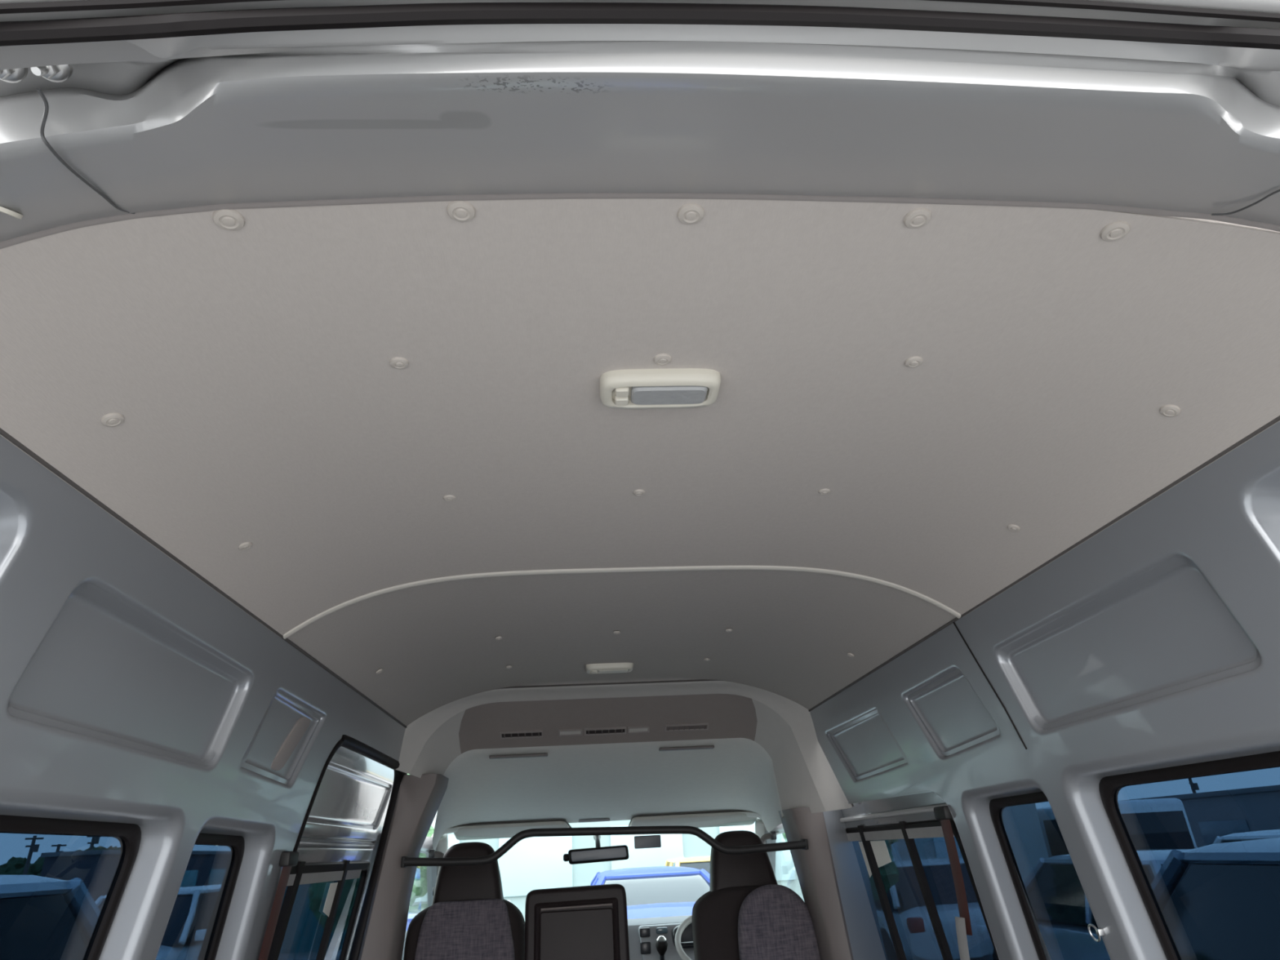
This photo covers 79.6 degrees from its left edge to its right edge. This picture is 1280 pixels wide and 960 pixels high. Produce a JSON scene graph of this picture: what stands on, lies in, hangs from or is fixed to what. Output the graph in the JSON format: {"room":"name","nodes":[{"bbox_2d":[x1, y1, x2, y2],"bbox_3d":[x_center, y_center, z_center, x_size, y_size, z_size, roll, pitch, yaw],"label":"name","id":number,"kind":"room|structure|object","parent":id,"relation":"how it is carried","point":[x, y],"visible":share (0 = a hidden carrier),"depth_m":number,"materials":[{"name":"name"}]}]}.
{"room":"vehicle interior","nodes":[
{"label":"vehicle interior","id":0,"kind":"room"},
{"bbox_2d":[0,435,405,959],"bbox_3d":[-0.862,1.060,1.312,0.278,1.577,2.720,-1,-26,-5],"label":"wall","id":1,"kind":"structure","parent":0,"point":[133,691],"depth_m":1.22,"materials":[{"name":"silver metal"}]},
{"bbox_2d":[0,814,141,959],"bbox_3d":[-0.858,0.644,0.689,0.129,0.653,1.127,-1,-26,-5],"label":"window","id":2,"kind":"structure","parent":1,"relation":"in","point":[63,882],"depth_m":1.13,"materials":[{"name":"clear glass"}]},
{"bbox_2d":[155,832,244,959],"bbox_3d":[-0.919,1.026,1.464,0.128,0.646,0.449,-1,-26,-5],"label":"window","id":3,"kind":"structure","parent":1,"relation":"in","point":[196,923],"depth_m":1.58,"materials":[{"name":"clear glass"}]},
{"bbox_2d":[0,427,407,728],"bbox_3d":[-0.767,0.382,1.733,0.007,0.006,2.450,-1,-26,-5],"label":"trim","id":4,"kind":"structure","parent":1,"relation":"attached to","point":[2,433],"depth_m":1.16,"materials":[{"name":"grey plastic"}]},
{"bbox_2d":[257,851,298,959],"bbox_3d":[-0.864,1.150,1.719,0.142,0.570,0.067,-12,-27,17],"label":"belt","id":5,"kind":"object","parent":1,"relation":"attached to","point":[287,859],"visible":1,"depth_m":1.79,"materials":[{"name":"brown fabric"}]},
{"bbox_2d":[271,716,311,770],"bbox_3d":[-0.817,0.612,1.789,0.027,0.129,0.162,-6,-26,6],"label":"access cover","id":6,"kind":"object","parent":1,"relation":"attached to","point":[298,731],"visible":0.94,"depth_m":1.78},
{"bbox_2d":[267,746,394,959],"bbox_3d":[-1.031,1.546,2.232,0.268,1.520,1.500,-1,-26,-5],"label":"door","id":7,"kind":"structure","parent":1,"relation":"in","point":[339,843],"depth_m":2.50,"materials":[{"name":"silver metal"}]},
{"bbox_2d":[322,882,337,916],"bbox_3d":[-1.014,1.373,2.510,0.018,0.100,0.085,-1,-26,-5],"label":"paper label","id":8,"kind":"object","parent":7,"relation":"attached to","point":[329,900],"visible":1,"depth_m":2.51,"materials":[{"name":"white paper"}]},
{"bbox_2d":[293,734,399,851],"bbox_3d":[-0.842,1.464,2.044,0.240,1.452,0.985,-7,-26,9],"label":"trim","id":9,"kind":"structure","parent":1,"relation":"attached to","point":[348,742],"depth_m":2.19,"materials":[{"name":"black rubber"}]},
{"bbox_2d":[347,769,407,959],"bbox_3d":[-0.978,1.710,2.551,0.303,1.465,0.130,-1,-26,-5],"label":"trim","id":10,"kind":"structure","parent":1,"relation":"attached to","point":[360,930],"depth_m":2.72,"materials":[{"name":"black rubber"}]},
{"bbox_2d":[358,773,448,959],"bbox_3d":[-0.848,1.803,2.676,0.260,1.425,0.345,-1,-26,-5],"label":"trim","id":11,"kind":"structure","parent":1,"relation":"attached to","point":[418,801],"depth_m":2.74,"materials":[{"name":"beige plastic"}]},
{"bbox_2d":[400,825,808,867],"bbox_3d":[-0.114,1.311,2.774,1.449,0.120,0.064,-1,-26,-5],"label":"rail","id":12,"kind":"object","parent":11,"relation":"attached to","point":[802,844],"visible":1,"depth_m":2.76,"materials":[{"name":"black metal"}]},
{"bbox_2d":[409,710,465,777],"bbox_3d":[-0.756,1.025,2.937,0.190,0.242,0.210,-1,-26,-5],"label":"trim","id":13,"kind":"structure","parent":1,"relation":"attached to","point":[442,747],"depth_m":2.91,"materials":[{"name":"plastic"}]},
{"bbox_2d":[458,693,757,753],"bbox_3d":[-0.117,0.956,3.021,1.178,0.158,0.210,-1,-26,-5],"label":"trim","id":14,"kind":"structure","parent":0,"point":[727,715],"depth_m":3.02,"materials":[{"name":"grey plastic"}]},
{"bbox_2d":[0,198,1279,725],"bbox_3d":[-0.023,0.299,1.812,1.504,0.152,2.465,-1,-26,-5],"label":"ceiling","id":15,"kind":"structure","parent":0,"point":[251,378],"depth_m":1.05,"materials":[{"name":"fabric"}]},
{"bbox_2d":[100,413,124,426],"bbox_3d":[-0.627,-0.072,0.913,0.022,0.014,0.024,-1,-26,-5],"label":"clip","id":16,"kind":"object","parent":15,"relation":"attached to","point":[111,420],"visible":1,"depth_m":0.91,"materials":[{"name":"beige plastic"}]},
{"bbox_2d":[212,209,244,231],"bbox_3d":[-0.393,-0.248,0.734,0.028,0.008,0.028,-1,-26,-5],"label":"clip","id":17,"kind":"object","parent":15,"relation":"attached to","point":[226,220],"visible":1,"depth_m":0.73,"materials":[{"name":"beige plastic"}]},
{"bbox_2d":[238,542,252,550],"bbox_3d":[-0.659,0.110,1.283,0.020,0.013,0.022,-1,-26,-5],"label":"clip","id":18,"kind":"object","parent":15,"relation":"attached to","point":[244,546],"visible":1,"depth_m":1.28,"materials":[{"name":"beige plastic"}]},
{"bbox_2d":[375,668,382,673],"bbox_3d":[-0.731,0.537,2.155,0.020,0.013,0.021,-1,-26,-5],"label":"clip","id":19,"kind":"object","parent":15,"relation":"attached to","point":[380,670],"visible":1,"depth_m":2.15,"materials":[{"name":"beige plastic"}]},
{"bbox_2d":[389,356,408,368],"bbox_3d":[-0.306,-0.148,0.976,0.024,0.007,0.024,-1,-26,-5],"label":"clip","id":20,"kind":"object","parent":15,"relation":"attached to","point":[397,362],"visible":1,"depth_m":0.97,"materials":[{"name":"beige plastic"}]},
{"bbox_2d":[443,494,455,501],"bbox_3d":[-0.334,0.032,1.346,0.022,0.007,0.022,-1,-26,-5],"label":"clip","id":21,"kind":"object","parent":15,"relation":"attached to","point":[447,498],"visible":1,"depth_m":1.34,"materials":[{"name":"beige plastic"}]},
{"bbox_2d":[447,200,475,222],"bbox_3d":[-0.176,-0.265,0.758,0.028,0.006,0.028,-1,-26,-5],"label":"clip","id":22,"kind":"object","parent":15,"relation":"attached to","point":[459,211],"visible":1,"depth_m":0.76,"materials":[{"name":"beige plastic"}]},
{"bbox_2d":[495,636,502,639],"bbox_3d":[-0.407,0.458,2.218,0.021,0.007,0.021,-1,-26,-5],"label":"clip","id":23,"kind":"object","parent":15,"relation":"attached to","point":[496,637],"visible":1,"depth_m":2.21,"materials":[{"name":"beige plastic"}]},
{"bbox_2d":[585,662,633,673],"bbox_3d":[-0.106,0.652,2.662,0.166,0.027,0.080,-1,-26,-5],"label":"recessed light","id":24,"kind":"object","parent":15,"relation":"in","point":[607,668],"visible":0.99,"depth_m":2.63,"materials":[{"name":"beige plastic"}]},
{"bbox_2d":[613,631,620,634],"bbox_3d":[-0.068,0.448,2.250,0.021,0.006,0.021,-1,-26,-5],"label":"clip","id":25,"kind":"object","parent":15,"relation":"attached to","point":[615,632],"visible":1,"depth_m":2.24,"materials":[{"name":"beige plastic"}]},
{"bbox_2d":[283,565,960,639],"bbox_3d":[-0.015,0.263,1.722,1.490,0.142,0.018,-1,-26,-5],"label":"trim","id":26,"kind":"structure","parent":15,"relation":"attached to","point":[904,589],"depth_m":1.74,"materials":[{"name":"beige plastic"}]},
{"bbox_2d":[633,488,644,495],"bbox_3d":[-0.001,0.023,1.377,0.022,0.006,0.022,-1,-26,-5],"label":"clip","id":27,"kind":"object","parent":15,"relation":"attached to","point":[637,492],"visible":1,"depth_m":1.37,"materials":[{"name":"beige plastic"}]},
{"bbox_2d":[600,368,720,408],"bbox_3d":[0.028,-0.125,1.061,0.166,0.027,0.080,-1,-26,-4],"label":"recessed light","id":28,"kind":"object","parent":15,"relation":"in","point":[676,388],"visible":1,"depth_m":1.04,"materials":[{"name":"beige plastic"}]},
{"bbox_2d":[653,353,671,365],"bbox_3d":[0.030,-0.157,1.007,0.024,0.006,0.024,-1,-26,-5],"label":"clip","id":29,"kind":"object","parent":15,"relation":"attached to","point":[661,359],"visible":1,"depth_m":1.00,"materials":[{"name":"beige plastic"}]},
{"bbox_2d":[677,203,704,224],"bbox_3d":[0.052,-0.269,0.778,0.028,0.006,0.028,-1,-26,-5],"label":"clip","id":30,"kind":"object","parent":15,"relation":"attached to","point":[690,213],"visible":1,"depth_m":0.78,"materials":[{"name":"beige plastic"}]},
{"bbox_2d":[818,488,830,494],"bbox_3d":[0.338,0.022,1.404,0.022,0.007,0.022,-1,-26,-5],"label":"clip","id":31,"kind":"object","parent":15,"relation":"attached to","point":[823,491],"visible":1,"depth_m":1.40,"materials":[{"name":"beige plastic"}]},
{"bbox_2d":[847,652,853,657],"bbox_3d":[0.623,0.517,2.270,0.020,0.013,0.021,-1,-26,-5],"label":"clip","id":32,"kind":"object","parent":15,"relation":"attached to","point":[851,655],"visible":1,"depth_m":2.26,"materials":[{"name":"beige plastic"}]},
{"bbox_2d":[904,355,923,367],"bbox_3d":[0.369,-0.158,1.034,0.024,0.007,0.024,-1,-26,-5],"label":"clip","id":33,"kind":"object","parent":15,"relation":"attached to","point":[916,361],"visible":1,"depth_m":1.03,"materials":[{"name":"beige plastic"}]},
{"bbox_2d":[903,207,931,228],"bbox_3d":[0.289,-0.271,0.798,0.028,0.006,0.028,-1,-26,-5],"label":"clip","id":34,"kind":"object","parent":15,"relation":"attached to","point":[917,218],"visible":1,"depth_m":0.80,"materials":[{"name":"beige plastic"}]},
{"bbox_2d":[1007,524,1020,532],"bbox_3d":[0.681,0.087,1.399,0.020,0.013,0.022,-1,-26,-5],"label":"clip","id":35,"kind":"object","parent":15,"relation":"attached to","point":[1011,527],"visible":1,"depth_m":1.40,"materials":[{"name":"beige plastic"}]},
{"bbox_2d":[1100,221,1130,241],"bbox_3d":[0.502,-0.262,0.810,0.028,0.008,0.028,-1,-26,-5],"label":"clip","id":36,"kind":"object","parent":15,"relation":"attached to","point":[1114,231],"visible":1,"depth_m":0.81,"materials":[{"name":"beige plastic"}]},
{"bbox_2d":[1159,404,1180,417],"bbox_3d":[0.710,-0.093,1.029,0.022,0.014,0.024,-1,-26,-5],"label":"clip","id":37,"kind":"object","parent":15,"relation":"attached to","point":[1168,411],"visible":1,"depth_m":1.02,"materials":[{"name":"beige plastic"}]},
{"bbox_2d":[0,23,1279,241],"bbox_3d":[0.052,-0.273,0.622,1.339,0.133,0.254,-1,-26,-5],"label":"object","id":38,"kind":"structure","parent":0,"point":[455,109],"depth_m":0.58,"materials":[{"name":"paint"}]},
{"bbox_2d":[0,206,22,219],"bbox_3d":[-0.531,-0.225,0.635,0.033,0.022,0.031,-1,-26,-5],"label":"plug","id":39,"kind":"object","parent":38,"relation":"attached to","point":[3,210],"visible":1,"depth_m":0.63,"materials":[{"name":"beige plastic"}]},
{"bbox_2d":[0,67,28,83],"bbox_3d":[-0.438,-0.282,0.527,0.025,0.027,0.025,-1,-26,-5],"label":"nut","id":40,"kind":"object","parent":38,"relation":"attached to","point":[13,75],"visible":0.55,"depth_m":0.53,"materials":[{"name":"metal"}]},
{"bbox_2d":[30,64,72,82],"bbox_3d":[-0.409,-0.284,0.531,0.025,0.027,0.025,-1,-26,-5],"label":"nut","id":41,"kind":"object","parent":38,"relation":"attached to","point":[56,73],"visible":0.49,"depth_m":0.53,"materials":[{"name":"metal"}]},
{"bbox_2d":[35,87,134,213],"bbox_3d":[-0.438,-0.253,0.605,0.016,0.073,0.188,6,-27,-18],"label":"cable","id":42,"kind":"object","parent":38,"relation":"attached to","point":[46,111],"visible":1,"depth_m":0.56,"materials":[{"name":"black rubber"}]},
{"bbox_2d":[0,192,1279,248],"bbox_3d":[0.043,-0.239,0.736,1.339,0.099,0.022,-1,-26,-4],"label":"trim","id":43,"kind":"structure","parent":38,"relation":"attached to","point":[17,240],"depth_m":0.75,"materials":[{"name":"grey plastic"}]},
{"bbox_2d":[0,0,1279,70],"bbox_3d":[0.058,-0.837,0.226,0.904,0.803,1.050,-1,-26,-5],"label":"door","id":44,"kind":"structure","parent":38,"relation":"in","point":[20,56],"depth_m":0.50,"materials":[{"name":"paint"}]},
{"bbox_2d":[0,0,1279,49],"bbox_3d":[0.038,-0.288,0.490,0.916,0.064,0.025,-1,-26,-5],"label":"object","id":45,"kind":"structure","parent":38,"relation":"attached to","point":[234,21],"depth_m":0.50,"materials":[{"name":"black metal"}]},
{"bbox_2d":[1211,189,1279,215],"bbox_3d":[0.576,-0.262,0.714,0.012,0.051,0.091,-1,-26,-5],"label":"cable","id":46,"kind":"object","parent":38,"relation":"attached to","point":[1278,190],"visible":1,"depth_m":0.73,"materials":[{"name":"black rubber"}]},
{"bbox_2d":[809,421,1279,959],"bbox_3d":[0.912,1.029,1.449,0.278,1.577,2.690,-1,-26,-5],"label":"wall","id":47,"kind":"structure","parent":0,"point":[1153,642],"depth_m":1.41,"materials":[{"name":"silver metal"}]},
{"bbox_2d":[453,819,571,839],"bbox_3d":[-0.647,1.789,3.928,0.601,0.068,0.187,-1,-26,-5],"label":"sun visor","id":48,"kind":"object","parent":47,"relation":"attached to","point":[503,829],"visible":0.68,"depth_m":3.88,"materials":[{"name":"plastic"}]},
{"bbox_2d":[499,729,543,738],"bbox_3d":[-0.465,0.998,3.021,0.168,0.031,0.036,-1,-26,-5],"label":"air vent","id":49,"kind":"object","parent":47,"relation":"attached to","point":[535,733],"visible":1,"depth_m":3.01,"materials":[{"name":"grey plastic"}]},
{"bbox_2d":[558,728,582,736],"bbox_3d":[-0.275,0.995,3.037,0.094,0.030,0.034,-1,-26,-5],"label":"control plate","id":50,"kind":"object","parent":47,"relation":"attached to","point":[562,732],"visible":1,"depth_m":3.03,"materials":[{"name":"plastic"}]},
{"bbox_2d":[441,812,761,834],"bbox_3d":[-0.186,1.738,3.966,1.680,0.099,0.202,-1,-26,-5],"label":"trim","id":51,"kind":"structure","parent":47,"relation":"attached to","point":[748,814],"depth_m":3.95,"materials":[{"name":"plastic"}]},
{"bbox_2d":[584,726,626,735],"bbox_3d":[-0.137,0.994,3.049,0.166,0.031,0.036,-1,-26,-5],"label":"air vent","id":52,"kind":"object","parent":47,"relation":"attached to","point":[618,730],"visible":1,"depth_m":3.04,"materials":[{"name":"grey plastic"}]},
{"bbox_2d":[395,679,853,811],"bbox_3d":[-0.072,1.004,2.842,1.663,0.478,0.075,-1,-26,-5],"label":"trim","id":53,"kind":"structure","parent":47,"relation":"attached to","point":[833,797],"depth_m":2.91,"materials":[{"name":"plastic"}]},
{"bbox_2d":[627,725,649,733],"bbox_3d":[-0.006,0.991,3.060,0.086,0.030,0.034,-1,-26,-5],"label":"control plate","id":54,"kind":"object","parent":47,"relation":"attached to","point":[637,729],"visible":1,"depth_m":3.05,"materials":[{"name":"plastic"}]},
{"bbox_2d":[664,722,708,731],"bbox_3d":[0.186,0.987,3.076,0.176,0.031,0.036,-1,-26,-5],"label":"air vent","id":55,"kind":"object","parent":47,"relation":"attached to","point":[704,726],"visible":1,"depth_m":3.07,"materials":[{"name":"beige plastic"}]},
{"bbox_2d":[628,809,756,827],"bbox_3d":[0.279,1.776,4.007,0.674,0.068,0.187,-1,-26,-5],"label":"sun visor","id":56,"kind":"object","parent":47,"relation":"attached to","point":[725,818],"visible":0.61,"depth_m":3.96,"materials":[{"name":"plastic"}]},
{"bbox_2d":[431,737,1051,959],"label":"wall","id":57,"kind":"structure","parent":47,"relation":"in","point":[913,897],"depth_m":3.14,"materials":[{"name":"silver metal"}]},
{"bbox_2d":[427,849,444,896],"bbox_3d":[-0.980,1.917,3.751,0.081,0.205,0.220,-1,-26,-5],"label":"grip","id":58,"kind":"object","parent":57,"relation":"attached to","point":[432,854],"visible":0.39,"depth_m":3.70,"materials":[{"name":"beige plastic"}]},
{"bbox_2d":[488,753,547,759],"bbox_3d":[-0.489,1.115,3.098,0.234,0.010,0.030,-1,-26,-5],"label":"handle","id":59,"kind":"object","parent":57,"relation":"attached to","point":[535,755],"visible":1,"depth_m":3.09,"materials":[{"name":"beige plastic"}]},
{"bbox_2d":[578,818,609,822],"bbox_3d":[-0.234,1.748,3.942,0.160,0.012,0.030,-1,-26,-5],"label":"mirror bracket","id":60,"kind":"object","parent":57,"relation":"attached to","point":[593,820],"visible":1,"depth_m":3.93,"materials":[{"name":"grey plastic"}]},
{"bbox_2d":[563,835,628,864],"bbox_3d":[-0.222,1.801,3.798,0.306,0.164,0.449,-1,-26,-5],"label":"mirror","id":61,"kind":"object","parent":60,"relation":"attached to","point":[597,854],"visible":0.92,"depth_m":3.58,"materials":[{"name":"black plastic"}]},
{"bbox_2d":[658,745,714,751],"bbox_3d":[0.192,1.103,3.157,0.227,0.010,0.030,-1,-26,-5],"label":"handle","id":62,"kind":"object","parent":57,"relation":"attached to","point":[709,746],"visible":1,"depth_m":3.15,"materials":[{"name":"beige plastic"}]},
{"bbox_2d":[760,831,776,844],"bbox_3d":[0.637,1.895,3.889,0.081,0.205,0.220,-1,-26,-5],"label":"grip","id":63,"kind":"object","parent":57,"relation":"attached to","point":[771,835],"visible":0.41,"depth_m":3.84,"materials":[{"name":"beige plastic"}]},
{"bbox_2d":[858,841,871,877],"bbox_3d":[0.823,1.377,2.786,0.022,0.120,0.055,-1,-26,-5],"label":"paper label","id":64,"kind":"object","parent":57,"relation":"attached to","point":[860,843],"visible":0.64,"depth_m":2.79,"materials":[{"name":"white paper"}]},
{"bbox_2d":[870,840,891,867],"bbox_3d":[0.831,1.287,2.641,0.016,0.085,0.145,-1,-26,-5],"label":"paper label","id":65,"kind":"object","parent":57,"relation":"attached to","point":[880,850],"visible":1,"depth_m":2.64,"materials":[{"name":"white paper"}]},
{"bbox_2d":[751,698,825,816],"bbox_3d":[0.553,1.085,3.010,0.230,0.418,0.210,-1,-26,-5],"label":"trim","id":66,"kind":"structure","parent":47,"relation":"attached to","point":[797,788],"depth_m":2.99,"materials":[{"name":"plastic"}]},
{"bbox_2d":[778,807,853,959],"bbox_3d":[0.685,1.862,2.768,0.192,1.245,0.345,-1,-26,-5],"label":"trim","id":67,"kind":"structure","parent":47,"relation":"attached to","point":[814,866],"depth_m":2.81,"materials":[{"name":"beige plastic"}]},
{"bbox_2d":[847,790,999,959],"bbox_3d":[0.923,1.510,2.090,0.278,1.231,0.783,-1,-26,-5],"label":"trim","id":68,"kind":"structure","parent":47,"relation":"attached to","point":[927,790],"depth_m":1.91,"materials":[{"name":"black rubber"}]},
{"bbox_2d":[933,805,972,959],"bbox_3d":[0.832,1.160,1.963,0.045,0.595,0.261,-10,-27,14],"label":"belt","id":69,"kind":"object","parent":47,"relation":"attached to","point":[963,926],"visible":1,"depth_m":1.97,"materials":[{"name":"black fabric"}]},
{"bbox_2d":[952,622,1026,749],"bbox_3d":[0.768,0.446,1.696,0.008,0.295,0.100,16,-32,-34],"label":"trim","id":70,"kind":"structure","parent":47,"relation":"attached to","point":[954,624],"depth_m":1.68,"materials":[{"name":"black metal"}]},
{"bbox_2d":[808,415,1279,711],"bbox_3d":[0.727,0.361,1.860,0.007,0.006,2.450,-1,-26,-5],"label":"trim","id":71,"kind":"structure","parent":47,"relation":"attached to","point":[1277,419],"depth_m":1.33,"materials":[{"name":"grey plastic"}]},
{"bbox_2d":[989,791,1110,959],"bbox_3d":[0.939,1.008,1.638,0.128,0.642,0.418,-1,-26,-5],"label":"window","id":72,"kind":"structure","parent":47,"relation":"in","point":[1031,840],"depth_m":1.72,"materials":[{"name":"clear glass"}]},
{"bbox_2d":[1087,923,1105,942],"bbox_3d":[0.874,0.868,1.471,0.012,0.031,0.037,-1,-26,-5],"label":"ring","id":73,"kind":"object","parent":47,"relation":"attached to","point":[1100,931],"visible":1,"depth_m":1.46,"materials":[{"name":"metal"}]},
{"bbox_2d":[1098,751,1279,959],"bbox_3d":[0.999,0.629,0.870,0.129,0.653,1.176,-1,-26,-5],"label":"window","id":74,"kind":"structure","parent":47,"relation":"in","point":[1199,843],"depth_m":1.26,"materials":[{"name":"clear glass"}]},
{"bbox_3d":[0.055,1.850,1.166,1.840,0.060,3.100,-1,-26,-5],"label":"floor","id":75,"kind":"structure","parent":0,"visible":0},
{"bbox_2d":[524,884,629,959],"bbox_3d":[-0.231,2.103,2.903,0.379,1.022,0.724,-1,-26,-5],"label":"seat","id":76,"kind":"object","parent":75,"relation":"on","point":[584,922],"visible":1,"depth_m":2.77,"materials":[{"name":"brown plastic"}]},
{"bbox_3d":[-0.121,2.942,3.408,1.840,0.060,1.900,-1,-26,-5],"label":"floor","id":77,"kind":"structure","parent":0,"visible":0},
{"bbox_2d":[403,841,524,959],"bbox_3d":[-0.659,2.063,2.972,0.444,1.195,0.675,-1,-26,-5],"label":"seat","id":78,"kind":"object","parent":77,"relation":"on","point":[468,917],"visible":0.93,"depth_m":2.88,"materials":[{"name":"fabric"}]},
{"bbox_2d":[627,915,694,959],"bbox_3d":[-0.164,2.579,3.844,1.680,0.675,0.730,-1,-26,-5],"label":"dashboard","id":79,"kind":"object","parent":77,"relation":"on","point":[643,933],"visible":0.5,"depth_m":3.70,"materials":[{"name":"plastic"}]},
{"bbox_2d":[639,927,650,937],"bbox_3d":[0.024,2.178,3.697,0.050,0.040,0.020,-1,-26,-5],"label":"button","id":80,"kind":"object","parent":79,"relation":"attached to","point":[643,931],"depth_m":3.69,"materials":[{"name":"plastic"}]},
{"bbox_2d":[655,935,667,959],"bbox_3d":[0.099,2.207,3.531,0.056,0.203,0.165,-1,-26,-5],"label":"lever","id":81,"kind":"object","parent":79,"relation":"attached to","point":[661,944],"visible":1,"depth_m":3.49,"materials":[{"name":"plastic"}]},
{"bbox_2d":[671,915,693,959],"bbox_3d":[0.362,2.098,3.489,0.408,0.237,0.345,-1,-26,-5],"label":"steering wheel","id":82,"kind":"object","parent":79,"relation":"attached to","point":[686,922],"visible":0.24,"depth_m":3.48,"materials":[{"name":"plastic"}]},
{"bbox_2d":[691,830,777,959],"bbox_3d":[0.427,2.057,3.073,0.444,1.185,0.652,-1,-26,-5],"label":"seat","id":83,"kind":"object","parent":77,"relation":"on","point":[715,913],"visible":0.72,"depth_m":3.01,"materials":[{"name":"fabric"}]},
{"bbox_2d":[737,884,821,959],"bbox_3d":[0.513,1.715,2.861,0.304,0.368,0.101,-1,-26,-5],"label":"seat back","id":84,"kind":"object","parent":83,"relation":"hanging from","point":[775,922],"visible":0.98,"depth_m":2.86,"materials":[{"name":"grey fabric"}]},
{"bbox_3d":[-0.184,3.174,4.182,1.840,1.200,0.300,-1,-26,-5],"label":"wall","id":85,"kind":"structure","parent":0,"visible":0},
{"bbox_3d":[-0.192,2.145,4.106,1.760,0.602,0.705,-1,-26,-5],"label":"window","id":86,"kind":"structure","parent":85,"relation":"in","visible":0},
{"bbox_2d":[634,835,661,848],"bbox_3d":[0.039,1.841,3.908,0.135,0.058,0.012,-1,-26,-5],"label":"reader","id":87,"kind":"object","parent":86,"relation":"attached to","point":[648,841],"visible":1,"depth_m":3.90,"materials":[{"name":"plastic"}]},
{"bbox_3d":[1.008,1.719,1.327,0.020,0.820,3.060,-1,-26,-5],"label":"wall","id":88,"kind":"structure","parent":0,"visible":0},
{"bbox_2d":[765,823,784,875],"bbox_3d":[0.754,2.270,3.615,0.112,1.240,1.640,-1,-26,-5],"label":"door","id":89,"kind":"structure","parent":88,"relation":"in","point":[779,829],"depth_m":4.03,"materials":[{"name":"silver metal"}]},
{"label":"outside","id":90,"kind":"structure","parent":0,"visible":0},
{"bbox_3d":[-1.890,14.801,26.095,180.000,0.200,180.000,-1,-26,-5],"label":"ground","id":91,"kind":"structure","parent":90,"visible":0},
{"bbox_2d":[407,773,434,906],"bbox_3d":[-4.525,6.347,12.522,2.472,3.504,2.607,-1,-26,-5],"label":"tree","id":92,"kind":"object","parent":91,"relation":"on","point":[420,886],"visible":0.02,"depth_m":12.70,"materials":[{"name":"green plant"}]},
{"bbox_2d":[401,899,511,959],"bbox_3d":[-2.300,5.630,8.791,2.020,1.315,4.210,-1,-26,-5],"label":"parked car","id":93,"kind":"object","parent":91,"relation":"on","point":[415,909],"visible":0.07,"depth_m":8.69,"materials":[{"name":"silver metal"}]},
{"bbox_2d":[412,811,804,920],"bbox_3d":[1.278,9.463,23.368,16.700,6.720,10.300,-1,-26,-5],"label":"shop","id":94,"kind":"structure","parent":91,"relation":"on","point":[533,863],"depth_m":17.89},
{"bbox_2d":[590,866,710,919],"bbox_3d":[0.167,5.517,9.151,1.920,1.585,3.910,-1,-26,-5],"label":"parked car","id":95,"kind":"object","parent":91,"relation":"on","point":[655,891],"visible":0.34,"depth_m":8.80,"materials":[{"name":"blue paint"}]},
{"bbox_2d":[665,855,710,874],"bbox_3d":[1.284,8.181,14.855,1.820,1.635,3.610,-1,-26,-5],"label":"parked car","id":96,"kind":"object","parent":91,"relation":"on","point":[699,862],"visible":0.04,"depth_m":14.63,"materials":[{"name":"yellow paint"}]},
{"bbox_2d":[782,832,787,841],"bbox_3d":[2.758,4.978,10.031,1.536,3.076,1.790,-12,-27,18],"label":"tree","id":97,"kind":"object","parent":91,"relation":"on","point":[784,833],"visible":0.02,"depth_m":9.88,"materials":[{"name":"green plant"}]},
{"bbox_3d":[-0.915,1.746,1.163,0.020,0.820,3.060,-1,-26,-5],"label":"wall","id":98,"kind":"structure","parent":0,"visible":0},
{"bbox_2d":[419,836,437,906],"bbox_3d":[-1.038,2.295,3.462,0.112,1.240,1.640,-1,-26,-5],"label":"door","id":99,"kind":"structure","parent":98,"relation":"in","point":[432,871],"depth_m":3.89,"materials":[{"name":"silver metal"}]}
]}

